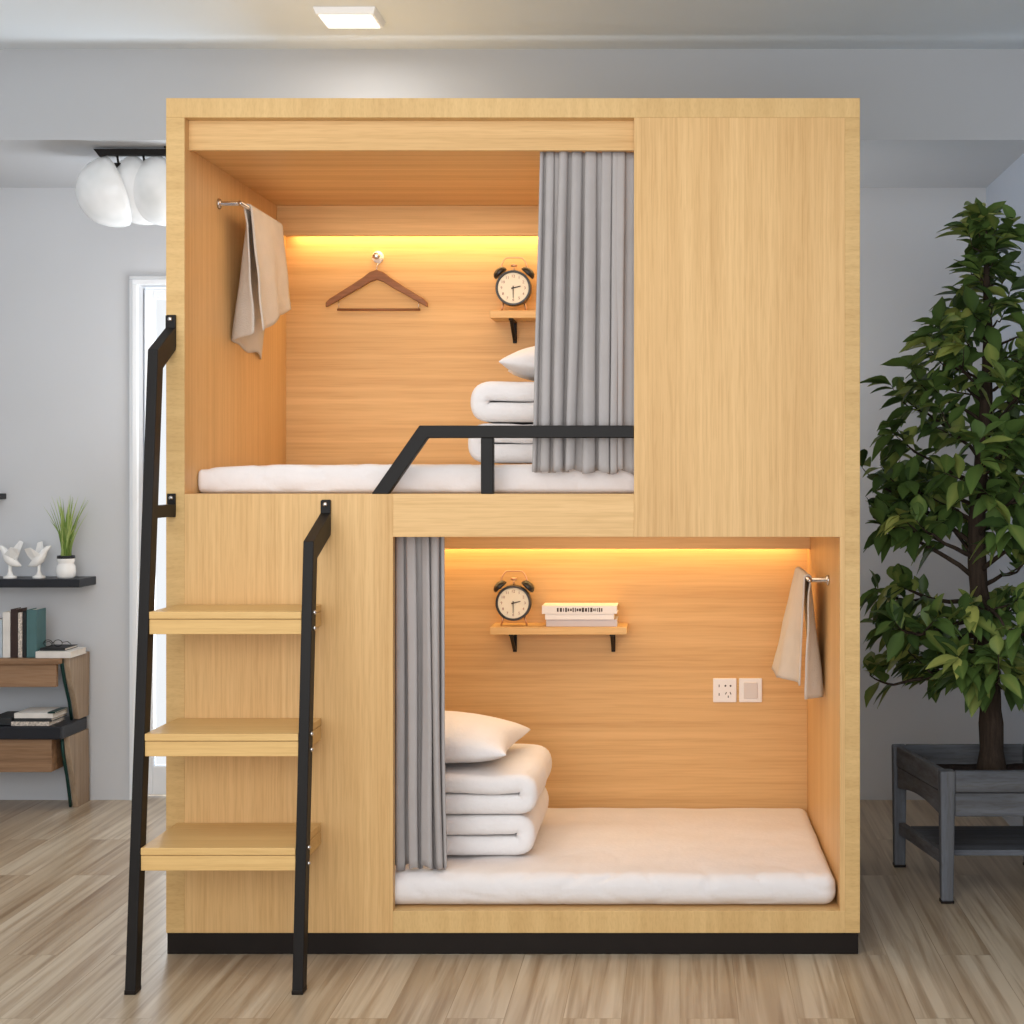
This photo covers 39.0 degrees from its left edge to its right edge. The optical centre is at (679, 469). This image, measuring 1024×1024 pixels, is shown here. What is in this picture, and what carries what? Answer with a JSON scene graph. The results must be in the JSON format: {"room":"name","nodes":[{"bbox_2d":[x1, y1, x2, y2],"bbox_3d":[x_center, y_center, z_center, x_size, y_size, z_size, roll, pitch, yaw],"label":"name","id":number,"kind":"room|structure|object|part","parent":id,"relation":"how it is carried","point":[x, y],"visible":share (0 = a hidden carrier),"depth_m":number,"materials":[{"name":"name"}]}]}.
{"room":"dormitory","nodes":[
{"label":"dormitory","id":0,"kind":"room"},
{"bbox_2d":[0,188,985,799],"bbox_3d":[-1.070,0.058,5.940,4.860,2.600,0.120,0,0,0],"label":"wall","id":1,"kind":"structure","parent":0,"point":[64,273],"depth_m":5.88,"materials":[{"name":"grey paint"}]},
{"bbox_2d":[0,493,5,498],"bbox_3d":[-2.986,0.108,5.830,0.428,0.024,0.100,0,0,0],"label":"floating shelf","id":2,"kind":"object","parent":1,"relation":"attached to","point":[2,495],"visible":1,"depth_m":5.85,"materials":[{"name":"black paint"}]},
{"bbox_2d":[0,576,95,587],"bbox_3d":[-2.801,0.454,5.800,0.798,0.034,0.160,0,0,0],"label":"floating shelf","id":3,"kind":"object","parent":1,"relation":"attached to","point":[20,581],"visible":1,"depth_m":5.72,"materials":[{"name":"black paint"}]},
{"bbox_2d":[0,541,22,578],"bbox_3d":[-2.704,0.362,5.770,0.097,0.150,0.097,0,0,0],"label":"bird figurine","id":4,"kind":"object","parent":3,"relation":"on","point":[10,556],"visible":1,"depth_m":5.75,"materials":[{"name":"white ceramic"}]},
{"bbox_2d":[24,541,50,578],"bbox_3d":[-2.587,0.364,5.780,0.095,0.146,0.095,0,0,0],"label":"bird figurine","id":5,"kind":"object","parent":3,"relation":"on","point":[38,557],"visible":1,"depth_m":5.76,"materials":[{"name":"white ceramic"}]},
{"bbox_2d":[44,496,88,578],"bbox_3d":[-2.465,0.268,5.773,0.174,0.338,0.112,0,0,17],"label":"potted grass","id":6,"kind":"object","parent":3,"relation":"on","point":[66,568],"depth_m":5.76,"materials":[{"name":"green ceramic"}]},
{"bbox_2d":[56,558,75,578],"bbox_3d":[-2.480,0.394,5.770,0.076,0.086,0.076,0,0,0],"label":"pot","id":7,"kind":"object","parent":6,"relation":"attached to","point":[66,568],"depth_m":5.74,"materials":[{"name":"white ceramic"}]},
{"bbox_2d":[129,276,165,799],"bbox_3d":[-1.763,0.280,5.910,0.999,2.156,0.100,0,0,0],"label":"door","id":8,"kind":"structure","parent":1,"relation":"in","point":[157,773],"depth_m":5.87,"materials":[{"name":"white glass"}]},
{"bbox_3d":[-1.776,0.258,5.940,0.819,1.940,0.006,0,0,0],"label":"pane","id":9,"kind":"part","parent":8,"relation":"part of","materials":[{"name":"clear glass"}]},
{"bbox_2d":[0,794,1023,1023],"bbox_3d":[-1.070,1.408,2.700,4.860,0.100,6.600,0,0,0],"label":"floor","id":10,"kind":"structure","parent":0,"point":[920,959],"depth_m":3.89,"materials":[{"name":"brown wood"}]},
{"bbox_2d":[0,651,89,806],"bbox_3d":[-2.761,1.051,5.732,0.677,0.614,0.265,0,0,0],"label":"console shelf","id":11,"kind":"object","parent":10,"relation":"on","point":[64,743],"visible":0.92,"depth_m":5.64,"materials":[{"name":"brown wood"}]},
{"bbox_2d":[0,618,2,657],"bbox_3d":[-2.706,0.668,5.702,0.040,0.150,0.085,0,0,0],"label":"book","id":12,"kind":"object","parent":11,"relation":"on","point":[1,619],"visible":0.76,"depth_m":5.66,"materials":[{"name":"paper"}]},
{"bbox_2d":[3,611,10,657],"bbox_3d":[-2.669,0.653,5.702,0.029,0.180,0.085,0,0,0],"label":"book","id":13,"kind":"object","parent":11,"relation":"on","point":[6,615],"visible":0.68,"depth_m":5.66,"materials":[{"name":"white paper"}]},
{"bbox_2d":[0,711,18,724],"bbox_3d":[-2.677,0.991,5.702,0.090,0.030,0.155,0,0,0],"label":"storage box","id":14,"kind":"object","parent":11,"relation":"on","point":[6,718],"visible":0.64,"depth_m":5.63,"materials":[{"name":"black"}]},
{"bbox_2d":[11,607,26,657],"bbox_3d":[-2.639,0.647,5.702,0.027,0.192,0.085,0,0,0],"label":"book","id":15,"kind":"object","parent":11,"relation":"on","point":[14,612],"visible":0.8,"depth_m":5.66,"materials":[{"name":"brown paper"}]},
{"bbox_2d":[18,612,22,657],"bbox_3d":[-2.615,0.654,5.702,0.016,0.178,0.085,0,0,0],"label":"book","id":16,"kind":"object","parent":11,"relation":"on","point":[20,614],"visible":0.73,"depth_m":5.66,"materials":[{"name":"beige paper"}]},
{"bbox_2d":[23,611,26,657],"bbox_3d":[-2.598,0.652,5.702,0.014,0.182,0.085,0,0,0],"label":"book","id":17,"kind":"object","parent":11,"relation":"on","point":[24,612],"visible":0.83,"depth_m":5.66,"materials":[{"name":"black paper"}]},
{"bbox_3d":[-2.788,1.125,5.732,0.625,0.131,0.215,0,0,0],"label":"drawer","id":18,"kind":"part","parent":11,"relation":"part of","materials":[{"name":"brown wood"}]},
{"bbox_2d":[27,608,45,657],"bbox_3d":[-2.569,0.648,5.702,0.039,0.190,0.085,0,0,0],"label":"book","id":19,"kind":"object","parent":11,"relation":"on","point":[36,618],"visible":0.88,"depth_m":5.66,"materials":[{"name":"teal paper"}]},
{"bbox_2d":[11,717,64,725],"bbox_3d":[-2.553,0.998,5.686,0.150,0.016,0.148,0,0,0],"label":"book","id":20,"kind":"object","parent":11,"relation":"on","point":[13,723],"visible":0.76,"depth_m":5.61,"materials":[{"name":"beige paper"}]},
{"bbox_2d":[14,713,66,721],"bbox_3d":[-2.545,0.982,5.688,0.150,0.014,0.144,0,0,0],"label":"book","id":21,"kind":"object","parent":20,"relation":"on","point":[62,715],"visible":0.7,"depth_m":5.62,"materials":[{"name":"black paper"}]},
{"bbox_2d":[14,707,67,717],"bbox_3d":[-2.539,0.965,5.684,0.153,0.020,0.143,0,0,0],"label":"book","id":22,"kind":"object","parent":21,"relation":"on","point":[32,712],"visible":0.98,"depth_m":5.63,"materials":[{"name":"white paper"}]},
{"bbox_2d":[48,707,67,713],"bbox_3d":[-2.466,0.952,5.661,0.030,0.006,0.118,0,0,0],"label":"book","id":23,"kind":"object","parent":22,"relation":"on","point":[57,710],"visible":1,"depth_m":5.64,"materials":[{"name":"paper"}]},
{"bbox_3d":[-2.761,1.032,5.720,0.677,0.052,0.240,0,0,0],"label":"tray shelf","id":24,"kind":"part","parent":11,"relation":"part of","materials":[{"name":"black paint"}]},
{"bbox_2d":[36,647,85,657],"bbox_3d":[-2.478,0.731,5.723,0.138,0.026,0.155,0,0,0],"label":"book","id":25,"kind":"object","parent":11,"relation":"on","point":[77,651],"visible":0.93,"depth_m":5.64,"materials":[{"name":"white paper"}]},
{"bbox_2d":[40,644,77,650],"bbox_3d":[-2.491,0.712,5.730,0.099,0.011,0.120,0,0,0],"label":"book","id":26,"kind":"object","parent":25,"relation":"on","point":[64,647],"visible":1,"depth_m":5.69,"materials":[{"name":"black paper"}]},
{"bbox_2d":[43,640,70,646],"bbox_3d":[-2.502,0.691,5.740,0.077,0.030,0.082,0,0,0],"label":"spectacles","id":27,"kind":"object","parent":26,"relation":"on","point":[45,640],"visible":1,"depth_m":5.70,"materials":[{"name":"black metal"}]},
{"bbox_3d":[-2.449,1.206,5.701,0.013,0.295,0.092,0,0,0],"label":"metal leg","id":28,"kind":"part","parent":11,"relation":"part of","materials":[{"name":"metal"}]},
{"bbox_3d":[-2.449,0.876,5.704,0.013,0.259,0.105,0,0,0],"label":"metal leg","id":29,"kind":"part","parent":11,"relation":"part of","materials":[{"name":"green metal"}]},
{"bbox_3d":[-2.434,1.051,5.765,0.022,0.614,0.200,0,0,0],"label":"panel","id":30,"kind":"part","parent":11,"relation":"part of","materials":[{"name":"brown wood"}]},
{"bbox_2d":[124,315,330,994],"bbox_3d":[-1.204,0.462,3.847,0.468,1.792,0.306,0,0,0],"label":"ladder","id":31,"kind":"object","parent":10,"relation":"on","point":[183,846],"visible":1,"depth_m":3.78,"materials":[{"name":"black metal"}]},
{"bbox_2d":[166,98,859,953],"bbox_3d":[-0.468,0.158,4.530,1.943,2.400,1.060,0,0,0],"label":"bunk bed","id":32,"kind":"object","parent":10,"relation":"on","point":[745,432],"visible":0.86,"depth_m":4.00,"materials":[{"name":"brown wood"}]},
{"bbox_2d":[217,198,250,211],"bbox_3d":[-1.350,-0.801,4.490,0.074,0.032,0.423,0,0,0],"label":"towel rail","id":33,"kind":"object","parent":32,"relation":"attached to","point":[220,203],"visible":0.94,"depth_m":4.29,"materials":[{"name":"metal"}]},
{"bbox_3d":[-1.356,-0.801,4.295,0.062,0.032,0.032,0,0,0],"label":"post","id":34,"kind":"part","parent":33,"relation":"part of","materials":[{"name":"metal"}]},
{"bbox_2d":[231,203,290,359],"bbox_3d":[-1.327,-0.589,4.530,0.123,0.450,0.364,0,0,0],"label":"towel","id":35,"kind":"object","parent":33,"relation":"hanging from","point":[263,295],"visible":1,"depth_m":4.46,"materials":[{"name":"beige fabric"}]},
{"bbox_3d":[-1.413,0.155,4.532,0.052,2.283,1.056,0,0,0],"label":"panel","id":36,"kind":"part","parent":32,"relation":"part of","materials":[{"name":"brown wood"}]},
{"bbox_3d":[-1.095,0.682,4.015,0.584,1.229,0.030,0,0,0],"label":"panel","id":37,"kind":"part","parent":32,"relation":"part of","materials":[{"name":"brown wood"}]},
{"bbox_2d":[372,251,383,262],"bbox_3d":[-1.063,-0.750,5.010,0.042,0.042,0.040,0,0,0],"label":"wall hook","id":38,"kind":"object","parent":32,"relation":"attached to","point":[376,256],"visible":1,"depth_m":5.02,"materials":[{"name":"silver metal"}]},
{"bbox_3d":[-1.063,-0.750,4.997,0.026,0.026,0.014,0,0,0],"label":"knob","id":39,"kind":"part","parent":38,"relation":"part of","materials":[{"name":"metal"}]},
{"bbox_2d":[326,255,427,310],"bbox_3d":[-1.063,-0.659,5.010,0.356,0.202,0.017,0,0,0],"label":"hanger","id":40,"kind":"object","parent":38,"relation":"hanging from","point":[374,275],"visible":1,"depth_m":5.00,"materials":[{"name":"brown wood"}]},
{"bbox_2d":[198,464,633,492],"bbox_3d":[-0.475,0.023,4.554,1.822,0.087,0.912,0,0,0],"label":"mattress","id":41,"kind":"object","parent":32,"relation":"on","point":[346,478],"visible":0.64,"depth_m":4.10,"materials":[{"name":"white fabric"}]},
{"bbox_2d":[468,423,532,463],"bbox_3d":[-0.378,-0.083,4.520,0.531,0.123,0.486,0,0,0],"label":"quilt","id":42,"kind":"object","parent":41,"relation":"on","point":[507,450],"visible":0.28,"depth_m":4.28,"materials":[{"name":"white fabric"}]},
{"bbox_2d":[471,381,533,424],"bbox_3d":[-0.373,-0.207,4.519,0.521,0.125,0.487,0,0,0],"label":"quilt","id":43,"kind":"object","parent":42,"relation":"on","point":[496,402],"visible":0.41,"depth_m":4.28,"materials":[{"name":"white fabric"}]},
{"bbox_2d":[499,346,534,380],"bbox_3d":[-0.255,-0.341,4.500,0.600,0.142,0.400,0,0,-3],"label":"pillow","id":44,"kind":"object","parent":43,"relation":"on","point":[520,363],"visible":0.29,"depth_m":4.31,"materials":[{"name":"white fabric"}]},
{"bbox_2d":[395,537,446,870],"bbox_3d":[-0.748,0.653,4.082,0.167,0.989,0.061,0,0,0],"label":"curtain","id":45,"kind":"object","parent":32,"relation":"hanging from","point":[420,786],"visible":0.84,"depth_m":4.07,"materials":[{"name":"grey fabric"}]},
{"bbox_3d":[-0.496,-0.029,4.020,0.735,0.192,0.032,0,0,0],"label":"guard rail","id":46,"kind":"part","parent":32,"relation":"part of","materials":[{"name":"black metal"}]},
{"bbox_2d":[490,310,535,342],"bbox_3d":[-0.417,-0.496,4.963,0.470,0.101,0.135,0,0,0],"label":"wall shelf","id":47,"kind":"object","parent":32,"relation":"attached to","point":[512,316],"visible":0.48,"depth_m":4.90,"materials":[{"name":"brown wood"}]},
{"bbox_2d":[493,257,533,309],"bbox_3d":[-0.575,-0.642,4.943,0.142,0.192,0.058,0,0,0],"label":"alarm clock","id":48,"kind":"object","parent":47,"relation":"on","point":[513,287],"visible":0.98,"depth_m":4.92,"materials":[{"name":"black metal"}]},
{"bbox_3d":[-0.575,-0.715,4.949,0.097,0.046,0.005,0,0,0],"label":"handle","id":49,"kind":"part","parent":48,"relation":"part of","materials":[{"name":"orange metal"}]},
{"bbox_3d":[-0.468,-1.014,4.530,1.943,0.055,1.060,0,0,0],"label":"panel","id":50,"kind":"part","parent":32,"relation":"part of","materials":[{"name":"brown wood"}]},
{"bbox_3d":[-0.466,0.127,4.015,0.675,0.120,0.030,0,0,0],"label":"rail","id":51,"kind":"part","parent":32,"relation":"part of","materials":[{"name":"brown wood"}]},
{"bbox_3d":[-0.470,0.155,5.045,1.835,2.283,0.030,0,0,0],"label":"panel","id":52,"kind":"part","parent":32,"relation":"part of","materials":[{"name":"brown wood"}]},
{"bbox_2d":[490,623,627,651],"bbox_3d":[-0.417,0.589,4.963,0.470,0.101,0.135,0,0,0],"label":"wall shelf","id":53,"kind":"object","parent":32,"relation":"attached to","point":[511,629],"visible":1,"depth_m":4.89,"materials":[{"name":"brown wood"}]},
{"bbox_2d":[494,570,533,625],"bbox_3d":[-0.575,0.443,4.943,0.142,0.192,0.058,0,0,0],"label":"alarm clock","id":54,"kind":"object","parent":53,"relation":"on","point":[513,602],"visible":1,"depth_m":4.92,"materials":[{"name":"black metal"}]},
{"bbox_3d":[-0.575,0.370,4.949,0.097,0.046,0.005,0,0,0],"label":"handle","id":55,"kind":"part","parent":54,"relation":"part of","materials":[{"name":"orange metal"}]},
{"bbox_2d":[546,616,617,625],"bbox_3d":[-0.339,0.526,4.970,0.244,0.024,0.110,0,0,0],"label":"book","id":56,"kind":"object","parent":53,"relation":"on","point":[614,622],"visible":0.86,"depth_m":4.92,"materials":[{"name":"grey paper"}]},
{"bbox_2d":[545,614,614,619],"bbox_3d":[-0.345,0.504,4.966,0.237,0.020,0.112,0,0,0],"label":"book","id":57,"kind":"object","parent":56,"relation":"on","point":[547,616],"visible":0.83,"depth_m":4.91,"materials":[{"name":"white paper"}]},
{"bbox_2d":[542,603,617,613],"bbox_3d":[-0.345,0.480,4.963,0.258,0.028,0.114,0,0,0],"label":"book","id":58,"kind":"object","parent":57,"relation":"on","point":[547,608],"visible":1,"depth_m":4.91,"materials":[{"name":"white paper"}]},
{"bbox_2d":[557,608,601,611],"bbox_3d":[-0.345,0.480,4.906,0.156,0.015,0.001,0,0,0],"label":"print","id":59,"kind":"object","parent":58,"relation":"attached to","point":[558,609],"depth_m":4.91},
{"bbox_2d":[532,151,633,474],"bbox_3d":[-0.267,-0.446,4.066,0.306,0.920,0.055,0,0,0],"label":"curtain","id":60,"kind":"object","parent":32,"relation":"hanging from","point":[584,362],"visible":0.91,"depth_m":4.06,"materials":[{"name":"grey fabric"}]},
{"bbox_2d":[395,808,835,903],"bbox_3d":[-0.469,1.189,4.519,1.824,0.093,0.982,0,0,0],"label":"mattress","id":61,"kind":"object","parent":32,"relation":"on","point":[577,855],"visible":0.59,"depth_m":4.16,"materials":[{"name":"white fabric"}]},
{"bbox_2d":[446,787,548,854],"bbox_3d":[-0.699,1.086,4.478,0.538,0.123,0.490,0,0,0],"label":"quilt","id":62,"kind":"object","parent":61,"relation":"on","point":[467,834],"visible":0.32,"depth_m":4.24,"materials":[{"name":"white fabric"}]},
{"bbox_2d":[445,744,551,813],"bbox_3d":[-0.693,0.963,4.482,0.550,0.123,0.501,0,0,0],"label":"quilt","id":63,"kind":"object","parent":62,"relation":"on","point":[513,783],"visible":0.58,"depth_m":4.25,"materials":[{"name":"white fabric"}]},
{"bbox_2d":[445,711,530,762],"bbox_3d":[-0.800,0.831,4.470,0.600,0.142,0.420,0,0,4],"label":"pillow","id":64,"kind":"object","parent":63,"relation":"on","point":[469,737],"visible":0.41,"depth_m":4.32,"materials":[{"name":"white fabric"}]},
{"bbox_3d":[-0.171,1.266,4.015,1.266,0.062,0.030,0,0,0],"label":"rail","id":65,"kind":"part","parent":32,"relation":"part of","materials":[{"name":"brown wood"}]},
{"bbox_2d":[713,678,736,701],"bbox_3d":[0.158,0.775,5.025,0.083,0.084,0.010,0,0,0],"label":"wall socket","id":66,"kind":"object","parent":32,"relation":"attached to","point":[724,689],"visible":1,"depth_m":5.02,"materials":[{"name":"white plastic"}]},
{"bbox_3d":[0.167,-0.400,4.015,0.591,1.175,0.030,0,0,0],"label":"panel","id":67,"kind":"part","parent":32,"relation":"part of","materials":[{"name":"brown wood"}]},
{"bbox_2d":[739,678,761,701],"bbox_3d":[0.248,0.775,5.024,0.081,0.084,0.012,0,0,0],"label":"light switch","id":68,"kind":"object","parent":32,"relation":"attached to","point":[750,689],"visible":1,"depth_m":5.02,"materials":[{"name":"white plastic"}]},
{"bbox_2d":[805,575,829,584],"bbox_3d":[0.416,0.331,4.490,0.064,0.032,0.423,0,0,0],"label":"towel rail","id":69,"kind":"object","parent":32,"relation":"attached to","point":[827,579],"visible":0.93,"depth_m":4.29,"materials":[{"name":"metal"}]},
{"bbox_2d":[771,567,822,698],"bbox_3d":[0.372,0.510,4.530,0.141,0.383,0.366,0,0,0],"label":"towel","id":70,"kind":"object","parent":69,"relation":"hanging from","point":[786,665],"visible":0.99,"depth_m":4.46,"materials":[{"name":"beige fabric"}]},
{"bbox_3d":[0.476,0.155,4.532,0.056,2.283,1.056,0,0,0],"label":"panel","id":71,"kind":"part","parent":32,"relation":"part of","materials":[{"name":"brown wood"}]},
{"bbox_2d":[892,744,1023,903],"bbox_3d":[0.976,1.151,4.695,0.496,0.415,0.458,0,0,0],"label":"wooden planter","id":72,"kind":"object","parent":10,"relation":"on","point":[946,776],"visible":0.96,"depth_m":4.60,"materials":[{"name":"grey wood"}]},
{"bbox_3d":[0.752,1.147,4.900,0.048,0.409,0.048,0,0,0],"label":"leg","id":73,"kind":"part","parent":72,"relation":"part of","materials":[{"name":"grey wood"}]},
{"bbox_3d":[0.795,1.223,4.695,0.022,0.040,0.371,0,0,-12],"label":"shelf rail","id":74,"kind":"part","parent":72,"relation":"part of","materials":[{"name":"grey wood"}]},
{"bbox_2d":[860,198,1023,769],"bbox_3d":[0.897,0.057,4.736,0.629,1.918,0.979,0,0,0],"label":"indoor tree","id":75,"kind":"object","parent":72,"relation":"on","point":[911,487],"visible":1,"depth_m":4.59,"materials":[{"name":"green plant"}]},
{"bbox_3d":[0.838,1.147,4.490,0.048,0.409,0.048,0,0,0],"label":"leg","id":76,"kind":"part","parent":72,"relation":"part of","materials":[{"name":"grey wood"}]},
{"bbox_2d":[911,826,1023,855],"bbox_3d":[0.986,1.217,4.695,0.408,0.018,0.310,0,0,0],"label":"shelf","id":77,"kind":"object","parent":72,"relation":"attached to","point":[968,840],"depth_m":4.67,"materials":[{"name":"grey wood"}]},
{"bbox_3d":[1.200,1.147,4.900,0.048,0.409,0.048,0,0,0],"label":"leg","id":78,"kind":"part","parent":72,"relation":"part of","materials":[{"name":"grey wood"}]},
{"bbox_2d":[0,0,1023,48],"bbox_3d":[-1.070,-1.532,2.700,4.860,0.100,6.600,0,0,0],"label":"ceiling","id":79,"kind":"structure","parent":0,"point":[24,24],"depth_m":4.75,"materials":[{"name":"white paint"}]},
{"bbox_2d":[313,7,385,27],"bbox_3d":[-1.074,-1.470,4.649,0.200,0.025,0.165,0,0,0],"label":"recessed light","id":80,"kind":"object","parent":79,"relation":"in","point":[331,17],"visible":1,"depth_m":4.60,"materials":[{"name":"white plastic"}]},
{"bbox_2d":[319,15,379,27],"bbox_3d":[-1.074,-1.459,4.649,0.170,0.004,0.131,0,0,0],"label":"diffuser","id":81,"kind":"object","parent":80,"relation":"attached to","point":[330,21],"depth_m":4.64,"materials":[{"name":"white plastic"}]},
{"bbox_2d":[0,49,1023,187],"bbox_3d":[-1.070,-1.322,5.455,4.660,0.320,0.850,0,0,0],"label":"beam","id":82,"kind":"structure","parent":79,"relation":"attached to","point":[930,118],"depth_m":5.03,"materials":[{"name":"paint"}]},
{"bbox_2d":[75,146,165,226],"bbox_3d":[-1.803,-1.023,5.213,0.767,0.278,0.292,0,0,0],"label":"pendant lamp","id":83,"kind":"object","parent":82,"relation":"hanging from","point":[125,192],"visible":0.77,"depth_m":5.11,"materials":[{"name":"white glass"}]},
{"bbox_3d":[-2.090,-1.011,5.173,0.184,0.254,0.260,0,0,-34],"label":"lamp shade","id":84,"kind":"part","parent":83,"relation":"part of","materials":[{"name":"white glass"}]},
{"bbox_3d":[-2.039,-1.073,5.170,0.028,0.131,0.070,0,0,-35],"label":"stem","id":85,"kind":"part","parent":83,"relation":"part of","materials":[{"name":"black metal"}]},
{"bbox_3d":[-1.764,-1.143,5.145,0.688,0.037,0.050,0,0,0],"label":"ceiling rail","id":86,"kind":"part","parent":83,"relation":"part of","materials":[{"name":"black metal"}]},
{"bbox_3d":[-1.978,-1.023,5.229,0.225,0.249,0.244,0,0,0],"label":"lamp shade","id":87,"kind":"part","parent":83,"relation":"part of","materials":[{"name":"white glass"}]},
{"bbox_3d":[-1.888,-1.016,5.203,0.235,0.249,0.235,0,0,0],"label":"lamp shade","id":88,"kind":"part","parent":83,"relation":"part of","materials":[{"name":"white glass"}]},
{"bbox_2d":[986,153,1023,825],"bbox_3d":[1.310,-0.092,2.640,0.100,2.900,6.480,0,0,0],"label":"wall","id":89,"kind":"structure","parent":0,"point":[1008,186],"depth_m":5.45,"materials":[{"name":"grey paint"}]}
]}

